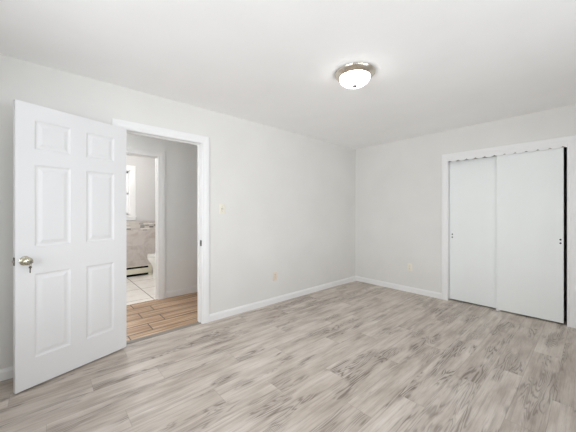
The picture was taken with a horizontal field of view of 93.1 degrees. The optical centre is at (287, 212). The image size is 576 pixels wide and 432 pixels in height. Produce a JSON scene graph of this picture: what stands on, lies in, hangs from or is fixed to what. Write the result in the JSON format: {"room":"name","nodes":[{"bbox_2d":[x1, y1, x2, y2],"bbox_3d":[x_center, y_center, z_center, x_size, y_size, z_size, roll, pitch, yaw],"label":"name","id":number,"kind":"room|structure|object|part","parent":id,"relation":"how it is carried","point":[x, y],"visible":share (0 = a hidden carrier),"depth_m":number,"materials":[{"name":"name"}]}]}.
{"room":"empty bedroom","nodes":[
{"label":"empty bedroom","id":0,"kind":"room"},
{"bbox_2d":[126,155,154,272],"bbox_3d":[-3.368,0.034,5.238,2.790,2.440,0.129,0,0,-42],"label":"wall","id":1,"kind":"structure","parent":0,"point":[140,232],"depth_m":5.54,"materials":[{"name":"beige paint"}]},
{"bbox_2d":[126,165,135,219],"bbox_3d":[-3.455,-0.400,5.149,1.026,1.077,0.145,0,0,-42],"label":"window","id":2,"kind":"structure","parent":1,"relation":"in","point":[130,170],"depth_m":5.40,"materials":[{"name":"white paint"}]},
{"bbox_3d":[-3.482,-0.595,5.179,0.778,0.459,0.026,0,0,-42],"label":"sash","id":3,"kind":"part","parent":2,"relation":"part of","materials":[{"name":"white paint"}]},
{"bbox_3d":[-3.464,-0.180,5.159,0.778,0.443,0.026,0,0,-42],"label":"sash","id":4,"kind":"part","parent":2,"relation":"part of","materials":[{"name":"white paint"}]},
{"bbox_2d":[126,264,151,276],"bbox_3d":[-3.513,1.155,4.981,1.880,0.198,0.066,0,0,-42],"label":"baseboard heater","id":5,"kind":"object","parent":1,"relation":"attached to","point":[131,271],"visible":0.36,"depth_m":5.43,"materials":[{"name":"beige metal"}]},
{"bbox_3d":[-3.495,1.155,4.961,1.872,0.104,0.008,0,0,-42],"label":"panel","id":6,"kind":"part","parent":5,"relation":"part of","materials":[{"name":"beige metal"}]},
{"bbox_2d":[126,133,196,291],"bbox_3d":[-2.071,0.034,3.822,5.200,2.440,0.060,0,0,-42],"label":"wall","id":7,"kind":"structure","parent":0,"point":[180,158],"depth_m":4.16,"materials":[{"name":"beige paint"}]},
{"bbox_2d":[126,146,164,299],"bbox_3d":[-2.187,0.174,3.743,0.918,2.158,0.133,0,0,-42],"label":"door frame","id":8,"kind":"structure","parent":7,"relation":"attached to","point":[159,156],"depth_m":3.96,"materials":[{"name":"white paint"}]},
{"bbox_2d":[165,286,196,297],"bbox_3d":[-2.046,1.206,3.795,5.200,0.095,0.013,0,0,-42],"label":"baseboard","id":9,"kind":"structure","parent":7,"relation":"attached to","point":[183,291],"depth_m":4.15,"materials":[{"name":"white paint"}]},
{"bbox_2d":[0,54,354,368],"bbox_3d":[-0.734,0.034,3.341,5.284,2.440,0.060,0,0,-42],"label":"wall","id":10,"kind":"structure","parent":0,"point":[288,198],"depth_m":3.42,"materials":[{"name":"grey paint"}]},
{"bbox_2d":[12,99,125,393],"bbox_3d":[-1.701,0.231,2.207,0.168,2.022,0.781,0,0,29],"label":"door","id":11,"kind":"structure","parent":10,"relation":"in","point":[69,170],"depth_m":2.12,"materials":[{"name":"white paint"}]},
{"bbox_3d":[-1.815,0.336,1.895,0.056,0.057,0.057,0,0,29],"label":"knob","id":12,"kind":"part","parent":11,"relation":"part of","materials":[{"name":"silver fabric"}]},
{"bbox_2d":[112,118,208,323],"bbox_3d":[-1.306,0.192,2.867,0.948,2.124,0.151,0,0,-42],"label":"door frame","id":13,"kind":"structure","parent":10,"relation":"attached to","point":[202,142],"depth_m":3.09,"materials":[{"name":"white paint"}]},
{"bbox_2d":[0,276,355,380],"bbox_3d":[-0.667,1.211,3.352,5.169,0.085,0.013,0,0,-42],"label":"baseboard","id":14,"kind":"structure","parent":10,"relation":"attached to","point":[6,373],"depth_m":3.63,"materials":[{"name":"white paint"}]},
{"bbox_2d":[219,204,224,213],"bbox_3d":[-0.781,-0.046,3.243,0.074,0.120,0.022,0,0,-42],"label":"light switch","id":15,"kind":"object","parent":10,"relation":"attached to","point":[221,206],"visible":1,"depth_m":3.24,"materials":[{"name":"beige plastic"}]},
{"bbox_2d":[273,272,276,280],"bbox_3d":[-0.180,0.880,3.788,0.072,0.117,0.009,0,0,-42],"label":"wall outlet","id":16,"kind":"object","parent":10,"relation":"attached to","point":[274,273],"visible":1,"depth_m":3.78,"materials":[{"name":"beige plastic"}]},
{"bbox_2d":[0,273,575,431],"bbox_3d":[-0.398,1.284,3.163,6.819,0.060,7.180,0,0,-42],"label":"floor","id":17,"kind":"structure","parent":0,"point":[354,356],"depth_m":2.13,"materials":[{"name":"grey laminate"}]},
{"bbox_2d":[147,253,154,278],"bbox_3d":[-2.371,0.869,5.430,0.788,0.770,0.424,0,0,-42],"label":"toilet","id":18,"kind":"object","parent":17,"relation":"on","point":[151,256],"visible":0.21,"depth_m":5.16,"materials":[{"name":"ceramic"}]},
{"bbox_2d":[126,322,200,344],"bbox_3d":[-1.297,1.250,2.857,0.780,0.006,0.078,0,0,-42],"label":"threshold","id":19,"kind":"object","parent":17,"relation":"on","point":[195,323],"visible":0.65,"depth_m":2.83,"materials":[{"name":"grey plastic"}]},
{"bbox_2d":[0,0,575,148],"bbox_3d":[0.909,-1.226,2.176,6.184,0.080,3.966,0,0,-42],"label":"ceiling","id":20,"kind":"structure","parent":0,"point":[440,65],"depth_m":2.02,"materials":[{"name":"paint"}]},
{"bbox_2d":[335,62,375,88],"bbox_3d":[0.567,-1.127,2.316,0.338,0.119,0.338,0,0,-42],"label":"ceiling light","id":21,"kind":"object","parent":20,"relation":"attached to","point":[353,75],"visible":1,"depth_m":2.23,"materials":[{"name":"white glass"}]},
{"bbox_3d":[0.567,-1.113,2.316,0.254,0.070,0.254,0,0,-42],"label":"lamp shade","id":22,"kind":"part","parent":21,"relation":"part of","materials":[{"name":"white glass"}]},
{"bbox_2d":[355,104,575,292],"bbox_3d":[2.566,0.034,3.698,0.115,2.440,4.031,0,0,-42],"label":"wall","id":23,"kind":"structure","parent":0,"point":[398,184],"depth_m":4.29,"materials":[{"name":"grey paint"}]},
{"bbox_2d":[356,276,441,298],"bbox_3d":[2.518,1.211,3.655,0.013,0.085,3.801,0,0,-42],"label":"baseboard","id":24,"kind":"structure","parent":23,"relation":"attached to","point":[438,295],"depth_m":4.41,"materials":[{"name":"white paint"}]},
{"bbox_2d":[450,156,496,307],"bbox_3d":[2.550,0.243,3.739,0.035,1.989,0.593,0,0,-42],"label":"door","id":25,"kind":"structure","parent":23,"relation":"in","point":[473,183],"depth_m":3.72,"materials":[{"name":"white paint"}]},
{"bbox_2d":[442,135,575,327],"bbox_3d":[2.731,0.203,3.499,0.133,2.100,1.356,0,0,-42],"label":"door frame","id":26,"kind":"structure","parent":23,"relation":"attached to","point":[569,142],"depth_m":3.24,"materials":[{"name":"white paint"}]},
{"bbox_2d":[497,147,563,322],"bbox_3d":[2.895,0.243,3.288,0.035,1.989,0.606,0,0,-42],"label":"door","id":27,"kind":"structure","parent":23,"relation":"in","point":[530,185],"depth_m":3.25,"materials":[{"name":"white paint"}]},
{"bbox_2d":[564,148,566,309],"bbox_3d":[3.029,0.034,3.765,0.665,2.440,2.196,0,0,-42],"label":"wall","id":28,"kind":"structure","parent":0,"point":[565,149],"depth_m":3.54,"materials":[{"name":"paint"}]}
]}

